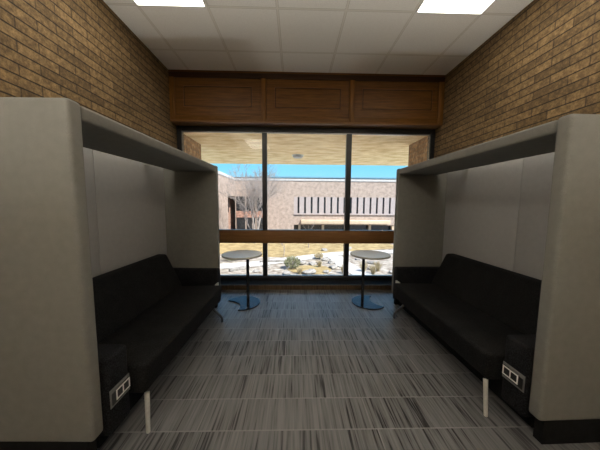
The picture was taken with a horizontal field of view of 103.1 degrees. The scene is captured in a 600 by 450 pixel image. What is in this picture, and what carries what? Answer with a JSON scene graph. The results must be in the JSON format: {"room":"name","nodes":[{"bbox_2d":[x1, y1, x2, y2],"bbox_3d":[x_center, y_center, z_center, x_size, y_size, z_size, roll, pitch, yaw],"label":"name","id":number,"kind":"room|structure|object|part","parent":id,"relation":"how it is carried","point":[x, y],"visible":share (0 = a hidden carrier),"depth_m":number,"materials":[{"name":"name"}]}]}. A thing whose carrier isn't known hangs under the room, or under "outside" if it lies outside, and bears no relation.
{"room":"common room","nodes":[
{"label":"common room","id":0,"kind":"room"},
{"bbox_2d":[0,0,178,148],"bbox_3d":[-1.816,-0.376,1.091,0.300,2.895,4.720,0,5,-1],"label":"wall","id":1,"kind":"structure","parent":0,"point":[82,52],"depth_m":1.86,"materials":[{"name":"beige brick"}]},
{"bbox_2d":[184,134,200,158],"bbox_3d":[-1.954,1.517,4.027,0.420,5.798,0.785,0,5,-1],"label":"brick pier","id":2,"kind":"object","parent":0,"point":[191,147],"visible":0.09,"depth_m":3.82,"materials":[{"name":"brown brick"}]},
{"bbox_2d":[184,132,425,165],"bbox_3d":[-0.100,-1.653,4.818,18.000,0.400,2.765,0,5,-1],"label":"soffit","id":3,"kind":"structure","parent":0,"point":[216,148],"depth_m":4.42,"materials":[{"name":"beige wood"}]},
{"bbox_2d":[292,154,303,157],"bbox_3d":[-0.046,-1.446,5.031,0.250,0.050,0.250,0,5,-1],"label":"soffit light","id":4,"kind":"object","parent":3,"relation":"attached to","point":[293,155],"visible":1,"depth_m":4.95,"materials":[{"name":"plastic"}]},
{"bbox_2d":[220,280,391,289],"bbox_3d":[0.090,0.850,3.407,3.629,0.067,0.248,0,5,-1],"label":"baseboard","id":5,"kind":"structure","parent":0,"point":[226,284],"depth_m":3.31,"materials":[{"name":"black rubber"}]},
{"bbox_2d":[103,0,532,74],"bbox_3d":[0.166,-1.742,-0.273,9.900,0.100,7.360,0,5,-1],"label":"ceiling","id":6,"kind":"structure","parent":0,"point":[318,36],"depth_m":2.41,"materials":[{"name":"tile"}]},
{"bbox_2d":[133,0,206,7],"bbox_3d":[-1.099,-1.848,1.471,0.602,0.020,1.211,0,5,-1],"label":"recessed light","id":7,"kind":"object","parent":6,"relation":"in","point":[155,3],"visible":1,"depth_m":2.03,"materials":[{"name":"white plastic"}]},
{"bbox_2d":[415,0,495,14],"bbox_3d":[1.338,-1.833,1.527,0.602,0.020,1.211,0,5,-1],"label":"recessed light","id":8,"kind":"object","parent":6,"relation":"in","point":[460,7],"visible":1,"depth_m":2.05,"materials":[{"name":"white plastic"}]},
{"bbox_2d":[97,290,599,449],"bbox_3d":[0.136,1.200,1.296,4.231,0.250,4.760,0,5,-1],"label":"floor","id":9,"kind":"structure","parent":0,"point":[296,369],"depth_m":1.54,"materials":[{"name":"grey carpet"}]},
{"bbox_2d":[0,97,219,449],"bbox_3d":[-1.214,0.218,1.834,0.624,1.586,1.710,0,5,0],"label":"booth","id":10,"kind":"object","parent":9,"relation":"on","point":[85,194],"visible":0.79,"depth_m":1.01,"materials":[{"name":"grey fabric"}]},
{"bbox_3d":[-1.211,0.228,1.009,0.624,1.457,0.064,0,5,0],"label":"panel","id":11,"kind":"part","parent":10,"relation":"part of","materials":[{"name":"grey fabric"}]},
{"bbox_3d":[-1.492,0.193,1.389,0.060,1.453,0.699,0,5,0],"label":"panel","id":12,"kind":"part","parent":10,"relation":"part of","materials":[{"name":"grey fabric"}]},
{"bbox_3d":[-1.494,0.122,2.177,0.060,1.453,0.879,0,5,0],"label":"panel","id":13,"kind":"part","parent":10,"relation":"part of","materials":[{"name":"grey fabric"}]},
{"bbox_3d":[-1.216,0.080,2.648,0.624,1.457,0.064,0,5,0],"label":"panel","id":14,"kind":"part","parent":10,"relation":"part of","materials":[{"name":"grey fabric"}]},
{"bbox_2d":[92,254,222,447],"bbox_3d":[-1.103,0.677,1.877,0.682,0.668,1.576,0,5,0],"label":"sofa","id":15,"kind":"object","parent":9,"relation":"on","point":[146,310],"visible":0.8,"depth_m":1.61,"materials":[{"name":"charcoal upholstery fabric"},{"name":"pale painted metal"}]},
{"bbox_3d":[-1.161,0.798,1.166,0.557,0.383,0.139,0,5,0],"label":"armrest","id":16,"kind":"part","parent":15,"relation":"part of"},
{"bbox_2d":[109,373,129,408],"bbox_3d":[-0.881,0.810,1.168,0.004,0.090,0.126,0,5,0],"label":"outlet plate","id":17,"kind":"object","parent":15,"relation":"attached to","point":[119,390],"depth_m":1.16,"materials":[{"name":"grey plastic"}]},
{"bbox_2d":[118,386,122,396],"bbox_3d":[-0.875,0.809,1.159,0.003,0.035,0.033,0,5,0],"label":"socket","id":18,"kind":"object","parent":15,"relation":"attached to","point":[120,390],"depth_m":1.16,"materials":[{"name":"black plastic"}]},
{"bbox_3d":[-0.874,0.807,1.180,0.003,0.051,0.090,0,5,0],"label":"outlet frame","id":19,"kind":"part","parent":15,"relation":"part of","materials":[{"name":"white plastic"}]},
{"bbox_2d":[124,380,128,389],"bbox_3d":[-0.875,0.805,1.201,0.002,0.035,0.032,0,5,0],"label":"socket","id":20,"kind":"object","parent":15,"relation":"attached to","point":[126,382],"depth_m":1.20,"materials":[{"name":"black plastic"}]},
{"bbox_3d":[-1.322,0.510,1.828,0.241,0.330,1.216,0,5,0],"label":"backrest","id":21,"kind":"part","parent":15,"relation":"part of","materials":[{"name":"black leather"}]},
{"bbox_3d":[-0.800,0.979,1.254,0.026,0.182,0.085,-3,6,-33],"label":"leg","id":22,"kind":"part","parent":15,"relation":"part of","materials":[{"name":"silver metal"}]},
{"bbox_3d":[-1.096,0.752,1.850,0.602,0.174,1.220,0,5,0],"label":"seat","id":23,"kind":"part","parent":15,"relation":"part of","materials":[{"name":"black leather"}]},
{"bbox_3d":[-1.165,0.667,2.623,0.557,0.383,0.088,0,5,0],"label":"armrest","id":24,"kind":"part","parent":15,"relation":"part of","materials":[{"name":"black leather"}]},
{"bbox_3d":[-0.856,0.866,2.357,0.183,0.210,0.024,-1,5,-11],"label":"leg","id":25,"kind":"part","parent":15,"relation":"part of","materials":[{"name":"metal"}]},
{"bbox_2d":[222,250,261,310],"bbox_3d":[-0.674,0.632,2.802,0.460,0.600,0.460,0,5,-1],"label":"side table","id":26,"kind":"object","parent":9,"relation":"on","point":[248,302],"visible":1,"depth_m":2.74,"materials":[{"name":"white laminate"}]},
{"bbox_2d":[350,250,390,309],"bbox_3d":[0.827,0.639,2.853,0.460,0.600,0.460,0,5,-1],"label":"side table","id":27,"kind":"object","parent":9,"relation":"on","point":[363,301],"visible":1,"depth_m":2.79,"materials":[{"name":"white laminate"}]},
{"bbox_2d":[393,254,541,427],"bbox_3d":[1.339,0.685,2.004,0.682,0.668,1.576,0,5,-3],"label":"sofa","id":28,"kind":"object","parent":9,"relation":"on","point":[485,315],"visible":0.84,"depth_m":1.72,"materials":[{"name":"charcoal black upholstery fabric"},{"name":"pale metal"}]},
{"bbox_3d":[1.065,0.870,2.472,0.183,0.210,0.024,1,5,8],"label":"leg","id":29,"kind":"part","parent":28,"relation":"part of","materials":[{"name":"metal"}]},
{"bbox_3d":[1.364,0.676,2.752,0.557,0.383,0.088,0,5,-3],"label":"armrest","id":30,"kind":"part","parent":28,"relation":"part of","materials":[{"name":"black leather"}]},
{"bbox_3d":[1.331,0.759,1.977,0.602,0.174,1.220,0,5,-3],"label":"seat","id":31,"kind":"part","parent":28,"relation":"part of","materials":[{"name":"black leather"}]},
{"bbox_3d":[1.062,0.983,1.367,0.026,0.182,0.085,3,6,31],"label":"leg","id":32,"kind":"part","parent":28,"relation":"part of","materials":[{"name":"silver metal"}]},
{"bbox_3d":[1.562,0.520,1.966,0.241,0.330,1.216,0,5,-3],"label":"backrest","id":33,"kind":"part","parent":28,"relation":"part of","materials":[{"name":"black leather"}]},
{"bbox_2d":[504,367,508,375],"bbox_3d":[1.142,0.811,1.318,0.003,0.035,0.033,0,5,-3],"label":"socket","id":34,"kind":"object","parent":28,"relation":"attached to","point":[506,371],"depth_m":1.32,"materials":[{"name":"black plastic"}]},
{"bbox_3d":[1.142,0.812,1.297,0.003,0.051,0.090,0,5,-3],"label":"outlet frame","id":35,"kind":"part","parent":28,"relation":"part of","materials":[{"name":"white plastic"}]},
{"bbox_2d":[502,361,524,392],"bbox_3d":[1.149,0.815,1.285,0.004,0.090,0.126,0,5,-3],"label":"outlet plate","id":36,"kind":"object","parent":28,"relation":"attached to","point":[514,376],"depth_m":1.28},
{"bbox_2d":[511,372,516,381],"bbox_3d":[1.143,0.814,1.276,0.003,0.035,0.033,0,5,-3],"label":"socket","id":37,"kind":"object","parent":28,"relation":"attached to","point":[513,376],"depth_m":1.28,"materials":[{"name":"plastic"}]},
{"bbox_3d":[1.430,0.807,1.297,0.557,0.383,0.139,0,5,-3],"label":"armrest","id":38,"kind":"part","parent":28,"relation":"part of","materials":[{"name":"black leather"}]},
{"bbox_2d":[391,114,599,444],"bbox_3d":[1.447,0.227,1.968,0.624,1.586,1.710,0,5,-3],"label":"booth","id":39,"kind":"object","parent":9,"relation":"on","point":[526,202],"visible":0.8,"depth_m":1.19,"materials":[{"name":"grey fabric"}]},
{"bbox_3d":[1.411,0.089,2.781,0.624,1.457,0.064,0,5,-3],"label":"panel","id":40,"kind":"part","parent":39,"relation":"part of","materials":[{"name":"grey fabric"}]},
{"bbox_3d":[1.712,0.135,2.323,0.060,1.453,0.879,0,5,-3],"label":"panel","id":41,"kind":"part","parent":39,"relation":"part of","materials":[{"name":"grey fabric"}]},
{"bbox_3d":[1.747,0.205,1.536,0.060,1.453,0.699,0,5,-3],"label":"panel","id":42,"kind":"part","parent":39,"relation":"part of","materials":[{"name":"grey fabric"}]},
{"bbox_3d":[1.484,0.237,1.143,0.624,1.457,0.064,0,5,-3],"label":"panel","id":43,"kind":"part","parent":39,"relation":"part of","materials":[{"name":"grey fabric"}]},
{"bbox_2d":[408,136,427,165],"bbox_3d":[2.073,1.547,4.044,0.430,5.798,0.635,0,5,-1],"label":"brick pier","id":44,"kind":"object","parent":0,"point":[418,149],"visible":0.11,"depth_m":3.78,"materials":[{"name":"brown brick"}]},
{"bbox_2d":[434,0,599,157],"bbox_3d":[2.114,-0.353,1.180,0.300,2.895,4.720,0,5,-1],"label":"wall","id":45,"kind":"structure","parent":0,"point":[542,66],"depth_m":2.04,"materials":[{"name":"beige brick"}]},
{"bbox_2d":[176,126,434,279],"bbox_3d":[0.096,-0.248,3.455,3.629,2.244,0.110,0,5,-1],"label":"window","id":46,"kind":"structure","parent":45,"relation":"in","point":[265,235],"depth_m":3.42,"materials":[{"name":"brown metal"}]},
{"bbox_3d":[0.088,0.820,3.568,3.501,0.096,0.075,0,5,-1],"label":"frame sill","id":47,"kind":"part","parent":46,"relation":"part of","materials":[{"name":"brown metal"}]},
{"bbox_3d":[0.093,0.168,3.494,3.501,0.188,0.105,0,5,-1],"label":"rail","id":48,"kind":"part","parent":46,"relation":"part of","materials":[{"name":"brown wood"}]},
{"bbox_2d":[168,69,445,128],"bbox_3d":[0.108,-1.684,3.267,3.627,0.645,0.257,0,5,-1],"label":"wood wall panel","id":49,"kind":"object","parent":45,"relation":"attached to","point":[196,97],"depth_m":3.16,"materials":[{"name":"brown wood"}]},
{"bbox_3d":[-1.075,-1.685,3.142,1.119,0.469,0.021,0,5,-1],"label":"wood panel","id":50,"kind":"part","parent":49,"relation":"part of","materials":[{"name":"brown wood"}]},
{"bbox_3d":[-1.078,-1.685,3.129,0.884,0.256,0.005,0,5,-1],"label":"panel moulding","id":51,"kind":"part","parent":49,"relation":"part of","materials":[{"name":"brown wood"}]},
{"bbox_3d":[0.108,-1.410,3.189,3.627,0.065,0.028,0,5,-1],"label":"rail","id":52,"kind":"part","parent":49,"relation":"part of","materials":[{"name":"brown wood"}]},
{"bbox_3d":[0.103,-1.678,3.169,1.098,0.469,0.021,0,5,-1],"label":"wood panel","id":53,"kind":"part","parent":49,"relation":"part of","materials":[{"name":"brown wood"}]},
{"bbox_3d":[0.105,-1.678,3.156,0.870,0.256,0.005,0,5,-1],"label":"panel moulding","id":54,"kind":"part","parent":49,"relation":"part of","materials":[{"name":"brown wood"}]},
{"bbox_3d":[1.288,-1.671,3.196,1.120,0.469,0.021,0,5,-1],"label":"wood panel","id":55,"kind":"part","parent":49,"relation":"part of","materials":[{"name":"brown wood"}]},
{"bbox_3d":[1.300,-1.671,3.183,0.935,0.256,0.005,0,5,-1],"label":"panel moulding","id":56,"kind":"part","parent":49,"relation":"part of","materials":[{"name":"brown wood"}]},
{"label":"outside","id":57,"kind":"structure","parent":0,"visible":0},
{"bbox_2d":[220,244,392,274],"bbox_3d":[-0.968,1.143,42.411,120.000,0.300,75.700,0,5,-1],"label":"ground","id":58,"kind":"structure","parent":57,"point":[276,269],"depth_m":17.89,"materials":[{"name":"grey gravel"}]},
{"bbox_2d":[229,265,249,271],"bbox_3d":[-4.358,3.120,17.156,1.500,0.220,0.300,-4,7,-39],"label":"kerb slab","id":59,"kind":"object","parent":58,"relation":"on","point":[239,267],"visible":0.76,"depth_m":16.96,"materials":[{"name":"grey stone"}]},
{"bbox_2d":[218,171,395,229],"bbox_3d":[7.868,-2.271,28.572,51.000,9.110,37.040,0,5,-1],"label":"office building","id":60,"kind":"structure","parent":58,"relation":"on","point":[372,199],"depth_m":37.90,"materials":[{"name":"pink brick"}]},
{"bbox_3d":[-9.360,-3.384,37.580,1.150,2.050,0.019,0,5,-1],"label":"pane","id":61,"kind":"part","parent":60,"relation":"part of","materials":[{"name":"grey glass"}]},
{"bbox_3d":[-9.384,-0.222,37.864,1.150,1.700,0.019,0,5,-1],"label":"pane","id":62,"kind":"part","parent":60,"relation":"part of","materials":[{"name":"black glass"}]},
{"bbox_3d":[-7.774,-1.711,37.807,4.650,1.000,0.052,0,5,-1],"label":"spandrel panel","id":63,"kind":"part","parent":60,"relation":"part of","materials":[{"name":"red brick"}]},
{"bbox_3d":[-7.785,-0.213,37.900,1.150,1.700,0.019,0,5,-1],"label":"pane","id":64,"kind":"part","parent":60,"relation":"part of","materials":[{"name":"grey glass"}]},
{"bbox_3d":[-7.760,-3.375,37.617,1.150,2.050,0.019,0,5,-1],"label":"pane","id":65,"kind":"part","parent":60,"relation":"part of","materials":[{"name":"grey glass"}]},
{"bbox_3d":[-6.185,-0.204,37.936,1.150,1.700,0.019,0,5,-1],"label":"pane","id":66,"kind":"part","parent":60,"relation":"part of","materials":[{"name":"grey glass"}]},
{"bbox_3d":[10.170,-7.707,38.729,38.000,0.060,0.060,0,5,-1],"label":"roof pipe rail","id":67,"kind":"part","parent":60,"relation":"part of","materials":[{"name":"metal"}]},
{"bbox_2d":[288,265,330,273],"bbox_3d":[0.726,3.240,17.371,3.264,0.021,2.288,0,5,-1],"label":"lawn","id":68,"kind":"structure","parent":58,"relation":"on","point":[319,270],"depth_m":17.56,"materials":[{"name":"beige plant"}]},
{"bbox_2d":[284,255,300,268],"bbox_3d":[-0.567,2.727,17.492,1.318,1.019,1.316,0,5,-1],"label":"shrub","id":69,"kind":"object","parent":68,"relation":"on","point":[292,262],"visible":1,"depth_m":17.31,"materials":[{"name":"green plant"}]},
{"bbox_2d":[301,269,315,274],"bbox_3d":[0.614,3.180,16.363,1.011,0.313,0.650,-1,5,-17],"label":"boulder","id":70,"kind":"object","parent":68,"relation":"on","point":[309,271],"visible":0.98,"depth_m":16.17,"materials":[{"name":"grey stone"}]},
{"bbox_2d":[314,252,323,258],"bbox_3d":[1.611,2.642,20.652,0.898,0.557,0.852,0,5,-1],"label":"shrub","id":71,"kind":"object","parent":58,"relation":"on","point":[318,255],"visible":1,"depth_m":20.51,"materials":[{"name":"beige plant"}]},
{"bbox_2d":[328,264,337,268],"bbox_3d":[2.472,3.088,17.826,0.618,0.266,0.895,4,6,37],"label":"boulder","id":72,"kind":"object","parent":58,"relation":"on","point":[334,266],"visible":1,"depth_m":17.64,"materials":[{"name":"grey stone"}]},
{"bbox_2d":[369,265,378,273],"bbox_3d":[5.020,3.004,16.352,0.724,0.754,0.878,0,5,-1],"label":"clump","id":73,"kind":"object","parent":58,"relation":"on","point":[373,270],"visible":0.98,"depth_m":16.25,"materials":[{"name":"plant"}]},
{"bbox_2d":[373,261,381,271],"bbox_3d":[5.590,2.917,17.102,0.784,0.802,0.784,-2,6,-27],"label":"clump","id":74,"kind":"object","parent":58,"relation":"on","point":[377,264],"visible":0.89,"depth_m":17.04,"materials":[{"name":"plant"}]},
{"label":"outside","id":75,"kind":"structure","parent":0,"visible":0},
{"bbox_2d":[220,243,369,256],"bbox_3d":[-1.878,2.391,26.561,19.208,0.029,10.471,0,5,-1],"label":"lawn","id":76,"kind":"structure","parent":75,"point":[274,249],"depth_m":25.60,"materials":[{"name":"yellow plant"}]},
{"bbox_2d":[218,164,291,228],"bbox_3d":[-5.271,-3.187,28.989,8.565,10.720,9.093,0,5,-1],"label":"bare tree","id":77,"kind":"object","parent":76,"relation":"on","point":[257,190],"visible":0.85,"depth_m":27.70,"materials":[{"name":"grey plant"}]},
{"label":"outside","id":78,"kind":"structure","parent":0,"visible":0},
{"bbox_2d":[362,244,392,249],"bbox_3d":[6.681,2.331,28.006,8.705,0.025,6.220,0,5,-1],"label":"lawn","id":79,"kind":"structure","parent":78,"point":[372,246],"depth_m":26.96,"materials":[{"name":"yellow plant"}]},
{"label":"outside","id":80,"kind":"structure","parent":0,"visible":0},
{"bbox_2d":[220,250,392,268],"bbox_3d":[0.460,2.884,20.913,23.238,0.025,2.877,-1,5,-20],"label":"path","id":81,"kind":"structure","parent":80,"point":[303,257],"depth_m":20.16,"materials":[{"name":"concrete"}]},
{"bbox_2d":[260,259,297,261],"bbox_3d":[-1.657,2.908,19.406,3.200,0.160,0.200,0,5,-7],"label":"kerb slab","id":82,"kind":"object","parent":81,"relation":"on","point":[282,260],"visible":0.56,"depth_m":19.27,"materials":[{"name":"grey stone"}]},
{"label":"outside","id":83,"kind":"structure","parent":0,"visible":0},
{"bbox_2d":[328,256,371,274],"bbox_3d":[3.695,3.148,18.327,1.516,0.019,6.754,0,5,-10],"label":"path","id":84,"kind":"structure","parent":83,"point":[354,270],"depth_m":18.13,"materials":[{"name":"concrete"}]}
]}

